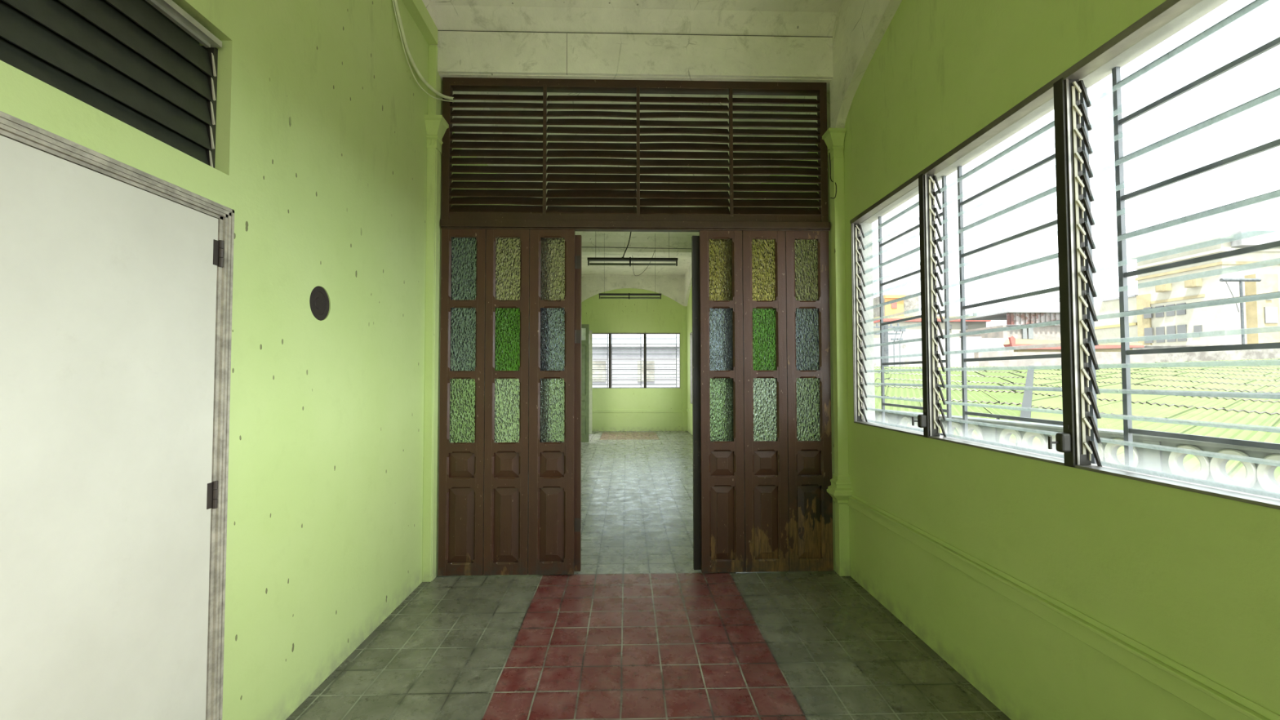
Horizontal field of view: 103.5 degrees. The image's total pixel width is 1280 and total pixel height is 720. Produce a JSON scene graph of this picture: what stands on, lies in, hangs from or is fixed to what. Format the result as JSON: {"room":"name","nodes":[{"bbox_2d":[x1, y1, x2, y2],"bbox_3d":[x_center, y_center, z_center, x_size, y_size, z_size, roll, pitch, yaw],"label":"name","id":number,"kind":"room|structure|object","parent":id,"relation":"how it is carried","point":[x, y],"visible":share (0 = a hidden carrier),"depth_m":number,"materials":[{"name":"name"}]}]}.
{"room":"hallway","nodes":[
{"label":"hallway","id":0,"kind":"room"},
{"bbox_2d":[0,0,521,719],"bbox_3d":[-1.678,-0.473,4.884,0.150,4.220,17.820,0,-2,-2],"label":"wall","id":1,"kind":"structure","parent":0,"point":[321,159],"depth_m":2.37,"materials":[{"name":"green paint"}]},
{"bbox_2d":[0,0,222,168],"bbox_3d":[-1.592,-0.955,1.332,0.132,0.511,1.086,0,-2,-2],"label":"window","id":2,"kind":"structure","parent":1,"relation":"in","point":[142,64],"depth_m":1.55,"materials":[{"name":"metal"}]},
{"bbox_2d":[0,134,223,719],"bbox_3d":[-1.494,0.498,1.395,0.112,2.042,0.820,0,-2,-2],"label":"door","id":3,"kind":"structure","parent":1,"relation":"in","point":[108,285],"depth_m":1.42,"materials":[{"name":"beige paint"}]},
{"bbox_2d":[0,111,234,719],"bbox_3d":[-1.530,0.474,1.377,0.074,2.101,0.944,0,-2,-2],"label":"door frame","id":4,"kind":"structure","parent":1,"relation":"attached to","point":[14,128],"depth_m":1.80,"materials":[{"name":"grey wood"}]},
{"bbox_2d":[309,285,328,320],"bbox_3d":[-1.554,-0.272,2.426,0.026,0.166,0.166,0,-2,-2],"label":"cover","id":5,"kind":"object","parent":1,"relation":"attached to","point":[318,300],"visible":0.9,"depth_m":2.43,"materials":[{"name":"black plastic"}]},
{"bbox_2d":[401,0,437,44],"bbox_3d":[-1.437,-2.606,-0.055,0.070,0.275,7.800,0,-2,-2],"label":"crown molding","id":6,"kind":"structure","parent":1,"relation":"attached to","point":[416,9],"depth_m":3.56,"materials":[{"name":"green paint"}]},
{"bbox_2d":[391,0,454,102],"bbox_3d":[-1.515,-2.258,3.359,0.074,0.716,1.053,0,-2,6],"label":"cable","id":7,"kind":"object","parent":1,"relation":"attached to","point":[392,0],"visible":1,"depth_m":3.35,"materials":[{"name":"green plastic"}]},
{"bbox_2d":[422,44,454,582],"bbox_3d":[-1.510,-0.371,3.777,0.130,3.945,0.295,0,-2,-2],"label":"pilaster","id":8,"kind":"object","parent":1,"relation":"attached to","point":[436,125],"visible":0.71,"depth_m":3.71,"materials":[{"name":"green paint"}]},
{"bbox_2d":[452,91,534,205],"bbox_3d":[-1.676,-2.038,8.803,0.070,0.840,9.650,0,-2,-2],"label":"arch","id":9,"kind":"object","parent":1,"relation":"attached to","point":[454,92],"visible":0.02,"depth_m":4.80,"materials":[{"name":"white paint"}]},
{"bbox_2d":[581,324,589,442],"bbox_3d":[-1.452,0.516,11.242,0.632,2.628,0.042,0,-2,-2],"label":"door","id":10,"kind":"structure","parent":1,"relation":"in","point":[584,327],"depth_m":11.23,"materials":[{"name":"grey paint"}]},
{"bbox_2d":[589,330,592,433],"bbox_3d":[-1.522,0.561,12.963,0.586,2.648,0.042,0,-2,-2],"label":"door","id":11,"kind":"structure","parent":1,"relation":"in","point":[590,331],"depth_m":12.96,"materials":[{"name":"grey paint"}]},
{"bbox_2d":[581,288,683,431],"bbox_3d":[-0.283,-0.190,13.756,3.420,4.220,0.150,0,-2,-2],"label":"wall","id":12,"kind":"structure","parent":0,"point":[664,314],"depth_m":13.68,"materials":[{"name":"green paint"}]},
{"bbox_2d":[581,274,684,306],"bbox_3d":[-0.283,-1.878,13.685,3.120,0.850,0.100,0,-2,-2],"label":"arch","id":13,"kind":"object","parent":12,"relation":"attached to","point":[672,286],"visible":0.82,"depth_m":13.68,"materials":[{"name":"white paint"}]},
{"bbox_2d":[592,333,676,387],"bbox_3d":[-0.344,0.026,13.806,2.696,1.481,0.016,0,-2,-2],"label":"grille window","id":14,"kind":"structure","parent":12,"relation":"in","point":[607,334],"depth_m":13.81,"materials":[{"name":"grey paint"}]},
{"bbox_2d":[592,333,680,388],"bbox_3d":[-0.336,0.014,13.711,2.875,1.499,0.097,0,-2,-2],"label":"window","id":15,"kind":"structure","parent":12,"relation":"in","point":[610,334],"depth_m":13.68,"materials":[{"name":"metal"}]},
{"bbox_2d":[591,409,681,412],"bbox_3d":[-0.338,1.379,13.618,3.000,0.075,0.020,0,-2,-2],"label":"chair rail","id":16,"kind":"object","parent":12,"relation":"attached to","point":[593,411],"visible":0.56,"depth_m":13.62,"materials":[{"name":"green paint"}]},
{"bbox_2d":[680,305,687,431],"bbox_3d":[1.196,0.214,13.658,0.170,3.400,0.100,0,-2,-2],"label":"pilaster","id":17,"kind":"object","parent":12,"relation":"attached to","point":[684,410],"visible":0.93,"depth_m":13.66,"materials":[{"name":"green paint"}]},
{"bbox_2d":[480,91,787,275],"bbox_3d":[-0.048,-2.708,5.000,3.420,0.250,17.820,0,-2,-2],"label":"ceiling","id":18,"kind":"structure","parent":0,"point":[684,262],"depth_m":5.77,"materials":[{"name":"white paint"}]},
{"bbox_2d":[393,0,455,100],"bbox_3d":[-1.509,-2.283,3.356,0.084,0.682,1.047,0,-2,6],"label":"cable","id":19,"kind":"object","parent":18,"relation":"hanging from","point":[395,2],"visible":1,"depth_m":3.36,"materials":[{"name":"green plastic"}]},
{"bbox_2d":[622,165,636,257],"bbox_3d":[-0.118,-1.939,6.533,0.070,1.191,0.380,1,-2,-35],"label":"power cord","id":20,"kind":"object","parent":18,"relation":"hanging from","point":[636,166],"visible":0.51,"depth_m":6.61,"materials":[{"name":"black rubber"}]},
{"bbox_2d":[599,233,661,299],"bbox_3d":[-0.189,-1.798,9.660,1.190,1.270,0.093,0,-2,-2],"label":"lamp","id":21,"kind":"object","parent":18,"relation":"hanging from","point":[600,294],"visible":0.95,"depth_m":9.62,"materials":[{"name":"metal"}]},
{"bbox_2d":[586,205,677,266],"bbox_3d":[-0.097,-1.883,6.662,1.186,1.293,0.093,0,-2,-2],"label":"lamp","id":22,"kind":"object","parent":18,"relation":"hanging from","point":[589,259],"visible":0.8,"depth_m":6.62,"materials":[{"name":"metal"}]},
{"bbox_2d":[429,0,842,96],"bbox_3d":[-0.020,-2.382,3.965,3.120,0.470,0.730,0,-2,-2],"label":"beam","id":23,"kind":"structure","parent":18,"relation":"attached to","point":[809,18],"depth_m":3.77,"materials":[{"name":"white paint"}]},
{"bbox_2d":[436,30,567,75],"bbox_3d":[-1.037,-2.313,3.819,0.974,0.314,0.062,0,-2,-2],"label":"ceiling panel","id":24,"kind":"object","parent":23,"relation":"attached to","point":[459,51],"visible":0.79,"depth_m":3.79,"materials":[{"name":"beige paint"}]},
{"bbox_2d":[440,77,830,231],"bbox_3d":[-0.023,-1.569,3.885,2.952,1.164,0.108,0,-2,-2],"label":"louvres","id":25,"kind":"object","parent":23,"relation":"attached to","point":[797,211],"visible":0.98,"depth_m":3.88,"materials":[{"name":"brown paint"}]},
{"bbox_2d":[437,228,486,576],"bbox_3d":[-1.326,0.302,3.778,0.328,2.575,0.044,0,-2,-2],"label":"door","id":26,"kind":"structure","parent":25,"relation":"attached to","point":[463,260],"depth_m":3.77,"materials":[{"name":"brown paint"}]},
{"bbox_2d":[483,229,529,575],"bbox_3d":[-0.996,0.301,3.787,0.323,2.575,0.044,0,-2,-2],"label":"door","id":27,"kind":"structure","parent":25,"relation":"attached to","point":[506,445],"depth_m":3.77,"materials":[{"name":"brown paint"}]},
{"bbox_2d":[528,229,574,574],"bbox_3d":[-0.662,0.301,3.796,0.335,2.575,0.044,0,-2,-2],"label":"door","id":28,"kind":"structure","parent":25,"relation":"attached to","point":[551,503],"depth_m":3.78,"materials":[{"name":"brown paint"}]},
{"bbox_2d":[699,230,745,573],"bbox_3d":[0.621,0.300,3.830,0.323,2.575,0.044,0,-2,-2],"label":"door","id":29,"kind":"structure","parent":25,"relation":"attached to","point":[721,268],"depth_m":3.82,"materials":[{"name":"brown paint"}]},
{"bbox_2d":[691,235,701,569],"bbox_3d":[0.567,0.314,3.888,0.328,2.546,0.044,0,-2,-6],"label":"door","id":30,"kind":"structure","parent":29,"relation":"attached to","point":[695,239],"depth_m":3.85,"materials":[{"name":"brown paint"}]},
{"bbox_2d":[742,231,789,572],"bbox_3d":[0.951,0.299,3.839,0.327,2.575,0.044,0,-2,-2],"label":"door","id":31,"kind":"structure","parent":25,"relation":"attached to","point":[763,252],"depth_m":3.83,"materials":[{"name":"brown paint"}]},
{"bbox_2d":[785,231,833,571],"bbox_3d":[1.285,0.299,3.848,0.331,2.575,0.044,0,-2,-2],"label":"door","id":32,"kind":"structure","parent":25,"relation":"attached to","point":[811,544],"depth_m":3.84,"materials":[{"name":"brown paint"}]},
{"bbox_2d":[567,32,833,79],"bbox_3d":[0.464,-2.315,3.859,2.030,0.314,0.062,0,-2,-2],"label":"ceiling panel","id":33,"kind":"object","parent":23,"relation":"attached to","point":[588,54],"visible":1,"depth_m":3.83,"materials":[{"name":"beige paint"}]},
{"bbox_2d":[574,233,699,255],"bbox_3d":[-0.184,-2.264,10.027,3.120,0.315,0.660,0,-2,-2],"label":"beam","id":34,"kind":"structure","parent":18,"relation":"attached to","point":[599,244],"depth_m":9.87,"materials":[{"name":"white paint"}]},
{"bbox_2d":[581,246,690,248],"bbox_3d":[-0.179,-2.187,9.844,2.980,0.040,0.032,0,-2,-2],"label":"power cord","id":35,"kind":"object","parent":34,"relation":"attached to","point":[581,246],"visible":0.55,"depth_m":9.83,"materials":[{"name":"black plastic"}]},
{"bbox_2d":[285,431,1010,719],"bbox_3d":[-0.040,1.734,4.857,3.420,0.200,17.820,0,-2,-2],"label":"floor","id":36,"kind":"structure","parent":0,"point":[638,633],"depth_m":2.80,"materials":[{"name":"tile"}]},
{"bbox_2d":[573,235,581,571],"bbox_3d":[-0.612,0.315,3.849,0.327,2.546,0.053,0,-2,1],"label":"door","id":37,"kind":"structure","parent":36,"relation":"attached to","point":[577,566],"depth_m":3.83,"materials":[{"name":"brown paint"}]},
{"bbox_2d":[687,0,1279,719],"bbox_3d":[1.590,-0.476,4.973,0.150,4.220,17.820,0,-2,-2],"label":"wall","id":38,"kind":"structure","parent":0,"point":[1192,578],"depth_m":2.12,"materials":[{"name":"green paint"}]},
{"bbox_2d":[686,408,692,414],"bbox_3d":[1.400,1.190,8.817,0.026,0.098,9.720,0,-2,-2],"label":"chair rail","id":39,"kind":"object","parent":38,"relation":"attached to","point":[689,411],"visible":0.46,"depth_m":13.03,"materials":[{"name":"green paint"}]},
{"bbox_2d":[689,332,692,404],"bbox_3d":[1.373,0.167,11.692,0.097,1.808,2.624,0,-2,-2],"label":"window","id":40,"kind":"structure","parent":38,"relation":"in","point":[691,333],"depth_m":12.99,"materials":[{"name":"metal"}]},
{"bbox_2d":[684,93,830,306],"bbox_3d":[1.373,-2.041,8.886,0.070,0.840,9.650,0,-2,-2],"label":"arch","id":41,"kind":"object","parent":38,"relation":"attached to","point":[687,278],"visible":0.22,"depth_m":4.92,"materials":[{"name":"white paint"}]},
{"bbox_2d":[814,128,853,576],"bbox_3d":[1.476,-0.064,3.852,0.140,3.325,0.287,0,-2,-2],"label":"pilaster","id":42,"kind":"object","parent":38,"relation":"attached to","point":[840,490],"visible":0.78,"depth_m":3.78,"materials":[{"name":"green paint"}]},
{"bbox_2d":[828,149,836,198],"bbox_3d":[1.464,-1.421,3.841,0.017,0.404,0.081,1,-2,-19],"label":"loose wire","id":43,"kind":"object","parent":42,"relation":"attached to","point":[828,149],"visible":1,"depth_m":3.86,"materials":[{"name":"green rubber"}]},
{"bbox_2d":[830,0,902,128],"bbox_3d":[1.613,-2.292,0.018,0.070,0.910,7.800,0,-2,-2],"label":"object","id":44,"kind":"object","parent":38,"relation":"attached to","point":[860,26],"visible":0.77,"depth_m":3.53,"materials":[{"name":"white paint"}]},
{"bbox_2d":[847,493,1279,719],"bbox_3d":[1.642,0.901,-0.122,0.026,0.098,7.725,0,-2,-2],"label":"chair rail","id":45,"kind":"object","parent":38,"relation":"attached to","point":[1215,700],"visible":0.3,"depth_m":1.76,"materials":[{"name":"green paint"}]},
{"bbox_2d":[849,0,1279,509],"bbox_3d":[1.601,-0.343,1.916,0.168,1.480,3.544,0,-2,-2],"label":"window","id":46,"kind":"structure","parent":38,"relation":"in","point":[1075,442],"depth_m":1.89,"materials":[{"name":"glass"}]},
{"bbox_2d":[860,0,1279,500],"bbox_3d":[1.705,-0.334,1.919,0.087,1.462,3.520,0,-2,-2],"label":"window reveal","id":47,"kind":"structure","parent":38,"relation":"in","point":[1202,8],"depth_m":2.37,"materials":[{"name":"white paint"}]},
{"bbox_2d":[878,0,1279,497],"bbox_3d":[1.734,-0.333,1.874,0.016,1.466,3.325,0,-2,-2],"label":"grille window","id":48,"kind":"structure","parent":38,"relation":"in","point":[1121,197],"depth_m":1.81,"materials":[{"name":"grey paint"}]},
{"bbox_3d":[3.948,1.716,2.053,4.400,0.240,12.000,0,-2,-2],"label":"floor","id":49,"kind":"structure","parent":0,"visible":0},
{"bbox_3d":[3.761,1.630,5.554,2.777,1.240,11.341,0,-2,-2],"label":"balustrade base","id":50,"kind":"object","parent":49,"relation":"on","visible":0},
{"bbox_2d":[875,413,889,423],"bbox_3d":[3.366,0.895,6.965,0.075,0.304,0.244,0,-2,-15],"label":"block","id":51,"kind":"object","parent":50,"relation":"on","point":[878,420],"visible":0.3,"depth_m":6.98,"materials":[{"name":"concrete"}]},
{"bbox_2d":[890,414,897,425],"bbox_3d":[3.460,0.911,6.761,0.135,0.355,0.110,0,-2,-15],"label":"post","id":52,"kind":"object","parent":50,"relation":"on","point":[894,419],"visible":0.2,"depth_m":6.74,"materials":[{"name":"concrete"}]},
{"bbox_2d":[899,416,913,427],"bbox_3d":[3.476,0.881,6.539,0.075,0.304,0.244,0,-2,-15],"label":"block","id":53,"kind":"object","parent":50,"relation":"on","point":[904,420],"visible":0.41,"depth_m":6.55,"materials":[{"name":"concrete"}]},
{"bbox_2d":[913,419,921,429],"bbox_3d":[3.537,0.874,6.307,0.075,0.304,0.244,0,-2,-15],"label":"block","id":54,"kind":"object","parent":50,"relation":"on","point":[915,425],"visible":0.09,"depth_m":6.37,"materials":[{"name":"concrete"}]},
{"bbox_2d":[945,421,963,438],"bbox_3d":[3.657,0.859,5.842,0.075,0.304,0.244,0,-2,-15],"label":"block","id":55,"kind":"object","parent":50,"relation":"on","point":[954,424],"visible":0.29,"depth_m":5.78,"materials":[{"name":"concrete"}]},
{"bbox_2d":[962,422,983,440],"bbox_3d":[3.717,0.851,5.610,0.075,0.304,0.244,0,-2,-15],"label":"block","id":56,"kind":"object","parent":50,"relation":"on","point":[971,427],"visible":0.38,"depth_m":5.56,"materials":[{"name":"concrete"}]},
{"bbox_2d":[986,424,996,443],"bbox_3d":[3.812,0.867,5.407,0.135,0.355,0.110,0,-2,-15],"label":"post","id":57,"kind":"object","parent":50,"relation":"on","point":[991,432],"visible":0.26,"depth_m":5.38,"materials":[{"name":"concrete"}]},
{"bbox_2d":[999,426,1022,448],"bbox_3d":[3.828,0.837,5.184,0.075,0.304,0.244,0,-2,-15],"label":"block","id":58,"kind":"object","parent":50,"relation":"on","point":[1005,435],"visible":0.6,"depth_m":5.21,"materials":[{"name":"concrete"}]},
{"bbox_2d":[1022,429,1047,452],"bbox_3d":[3.888,0.830,4.952,0.075,0.304,0.244,0,-2,-15],"label":"block","id":59,"kind":"object","parent":50,"relation":"on","point":[1028,437],"visible":0.6,"depth_m":4.97,"materials":[{"name":"concrete"}]},
{"bbox_2d":[1046,431,1063,454],"bbox_3d":[3.949,0.822,4.720,0.075,0.304,0.244,0,-2,-15],"label":"block","id":60,"kind":"object","parent":50,"relation":"on","point":[1053,450],"visible":0.18,"depth_m":4.78,"materials":[{"name":"concrete"}]},
{"bbox_2d":[875,413,1279,491],"bbox_3d":[3.740,0.872,5.574,0.040,0.355,11.600,0,-2,-15],"label":"balustrade panel","id":61,"kind":"object","parent":50,"relation":"on","point":[1210,451],"visible":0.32,"depth_m":3.98,"materials":[{"name":"concrete"}]},
{"bbox_2d":[875,408,1279,453],"bbox_3d":[3.773,0.673,5.589,0.220,0.045,11.600,0,-2,-15],"label":"rail","id":62,"kind":"object","parent":61,"relation":"on","point":[1102,432],"visible":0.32,"depth_m":4.42,"materials":[{"name":"concrete"}]},
{"bbox_2d":[1097,441,1105,463],"bbox_3d":[4.009,0.814,4.488,0.075,0.304,0.244,0,-2,-15],"label":"block","id":63,"kind":"object","parent":50,"relation":"on","point":[1100,446],"visible":0.18,"depth_m":4.38,"materials":[{"name":"concrete"}]},
{"bbox_2d":[1103,437,1139,468],"bbox_3d":[4.069,0.807,4.256,0.075,0.304,0.244,0,-2,-15],"label":"block","id":64,"kind":"object","parent":50,"relation":"on","point":[1110,449],"visible":0.56,"depth_m":4.30,"materials":[{"name":"concrete"}]},
{"bbox_2d":[1142,440,1162,472],"bbox_3d":[4.162,0.823,4.057,0.135,0.355,0.110,0,-2,-15],"label":"post","id":65,"kind":"object","parent":50,"relation":"on","point":[1152,454],"visible":0.3,"depth_m":4.03,"materials":[{"name":"concrete"}]},
{"bbox_2d":[1168,444,1210,480],"bbox_3d":[4.180,0.793,3.830,0.075,0.304,0.244,0,-2,-15],"label":"block","id":66,"kind":"object","parent":50,"relation":"on","point":[1176,456],"visible":0.86,"depth_m":3.83,"materials":[{"name":"concrete"}]},
{"bbox_2d":[1209,448,1257,488],"bbox_3d":[4.240,0.785,3.598,0.075,0.304,0.244,0,-2,-15],"label":"block","id":67,"kind":"object","parent":50,"relation":"on","point":[1219,460],"visible":0.81,"depth_m":3.60,"materials":[{"name":"concrete"}]},
{"bbox_2d":[1256,453,1279,493],"bbox_3d":[4.301,0.778,3.366,0.075,0.304,0.244,0,-2,-15],"label":"block","id":68,"kind":"object","parent":50,"relation":"on","point":[1264,472],"visible":0.89,"depth_m":3.42,"materials":[{"name":"concrete"}]},
{"bbox_3d":[48.642,8.134,51.098,220.000,0.200,220.000,0,-2,-2],"label":"ground","id":69,"kind":"structure","parent":0,"visible":0},
{"bbox_2d":[592,343,679,387],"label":"window","id":70,"kind":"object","parent":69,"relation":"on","point":[670,359],"visible":0.21,"depth_m":26.99,"materials":[{"name":"glass"}]},
{"bbox_2d":[873,323,900,397],"bbox_3d":[10.830,2.773,22.223,1.400,8.800,0.220,0,-2,-2],"label":"utility pole","id":71,"kind":"object","parent":69,"relation":"on","point":[886,334],"visible":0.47,"depth_m":22.26,"materials":[{"name":"concrete"}]},
{"bbox_2d":[873,294,919,317],"bbox_3d":[23.723,1.037,47.500,3.200,13.850,4.300,0,-2,-2],"label":"tower house","id":72,"kind":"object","parent":69,"relation":"on","point":[902,308],"visible":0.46,"depth_m":45.86,"materials":[{"name":"concrete"}]},
{"bbox_2d":[873,315,991,337],"bbox_3d":[20.370,2.326,36.558,7.700,10.580,3.900,0,-2,-2],"label":"house","id":73,"kind":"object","parent":69,"relation":"on","point":[954,325],"visible":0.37,"depth_m":34.91,"materials":[{"name":"beige paint"}]},
{"bbox_2d":[973,311,977,316],"bbox_3d":[24.423,-3.265,36.798,0.240,0.598,0.240,0,-2,-2],"label":"tank","id":74,"kind":"object","parent":73,"relation":"on","point":[975,313],"visible":0.66,"depth_m":36.72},
{"bbox_2d":[873,336,1008,398],"bbox_3d":[16.213,3.035,27.565,7.900,8.600,0.400,0,-2,-2],"label":"wall","id":75,"kind":"structure","parent":69,"relation":"on","point":[979,344],"depth_m":27.49,"materials":[{"name":"white paint"}]},
{"bbox_2d":[959,311,1060,351],"bbox_3d":[24.883,2.295,32.428,5.700,10.360,4.400,0,-2,-2],"label":"shed","id":76,"kind":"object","parent":69,"relation":"on","point":[1052,332],"visible":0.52,"depth_m":30.70,"materials":[{"name":"white metal"}]},
{"bbox_2d":[904,351,1158,450],"bbox_3d":[19.096,3.422,24.527,12.300,7.620,0.400,0,-2,-2],"label":"wall","id":77,"kind":"structure","parent":69,"relation":"on","point":[1102,357],"depth_m":24.43,"materials":[{"name":"white paint"}]},
{"bbox_2d":[1003,335,1144,351],"bbox_3d":[22.140,3.024,25.714,6.950,8.480,0.620,0,-2,-2],"label":"canopy","id":78,"kind":"object","parent":69,"relation":"on","point":[1012,342],"visible":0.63,"depth_m":25.60,"materials":[{"name":"red paint"}]},
{"bbox_2d":[1093,294,1137,342],"bbox_3d":[64.350,0.404,63.658,11.900,16.000,8.250,0,-2,-2],"label":"building","id":79,"kind":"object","parent":69,"relation":"on","point":[1108,330],"visible":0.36,"depth_m":62.62,"materials":[{"name":"beige paint"}]},
{"bbox_2d":[1130,231,1279,345],"bbox_3d":[66.344,-2.293,54.566,16.400,20.800,9.900,0,-2,-2],"label":"apartment building","id":80,"kind":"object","parent":69,"relation":"on","point":[1258,314],"visible":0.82,"depth_m":51.72,"materials":[{"name":"beige paint"}]},
{"bbox_2d":[1155,283,1171,292],"bbox_3d":[58.145,-8.008,56.064,0.700,0.800,1.100,0,-2,-2],"label":"air conditioner","id":81,"kind":"object","parent":80,"relation":"attached to","point":[1166,286],"visible":1,"depth_m":55.74,"materials":[{"name":"beige metal"}]},
{"bbox_2d":[1184,278,1202,288],"bbox_3d":[58.224,-8.085,53.130,0.700,0.800,1.100,0,-2,-2],"label":"air conditioner","id":82,"kind":"object","parent":80,"relation":"attached to","point":[1190,283],"visible":1,"depth_m":52.85,"materials":[{"name":"beige metal"}]},
{"bbox_2d":[1132,345,1279,431],"bbox_3d":[35.086,3.249,30.671,20.200,8.300,0.500,0,-2,-2],"label":"wall","id":83,"kind":"structure","parent":69,"relation":"on","point":[1267,353],"depth_m":30.56,"materials":[{"name":"concrete"}]},
{"bbox_2d":[1219,278,1261,297],"label":"utility pole","id":84,"kind":"object","parent":69,"relation":"on","point":[1241,292],"depth_m":31.12,"materials":[{"name":"concrete"}]},
{"bbox_2d":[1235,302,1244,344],"label":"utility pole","id":85,"kind":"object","parent":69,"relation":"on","point":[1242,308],"depth_m":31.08,"materials":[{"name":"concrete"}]},
{"label":"outside","id":86,"kind":"structure","parent":0,"visible":0},
{"bbox_2d":[1031,358,1279,484],"bbox_3d":[23.983,0.628,13.890,39.300,2.484,28.500,0,-2,-2],"label":"roof","id":87,"kind":"structure","parent":86,"point":[1235,469],"depth_m":9.84,"materials":[{"name":"green metal"}]},
{"bbox_2d":[890,326,899,397],"bbox_3d":[10.805,0.115,21.307,0.340,3.055,0.100,0,-2,-2],"label":"frame","id":88,"kind":"object","parent":87,"relation":"on","point":[896,328],"visible":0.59,"depth_m":21.30,"materials":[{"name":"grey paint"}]},
{"bbox_2d":[897,326,905,397],"bbox_3d":[11.054,0.115,21.314,0.340,3.055,0.100,0,-2,-2],"label":"frame","id":89,"kind":"object","parent":87,"relation":"on","point":[901,329],"visible":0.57,"depth_m":21.31,"materials":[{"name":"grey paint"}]},
{"bbox_2d":[1015,365,1034,446],"bbox_3d":[10.193,0.658,13.219,0.192,1.308,18.322,-2,-2,38],"label":"flashing","id":90,"kind":"object","parent":87,"relation":"on","point":[1028,394],"visible":0.5,"depth_m":10.32,"materials":[{"name":"grey metal"}]},
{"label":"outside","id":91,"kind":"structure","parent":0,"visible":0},
{"bbox_2d":[874,365,1027,444],"bbox_3d":[7.881,0.695,15.033,5.886,1.256,18.322,-2,-2,38],"label":"roof","id":92,"kind":"structure","parent":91,"point":[986,396],"depth_m":11.65,"materials":[{"name":"green metal"}]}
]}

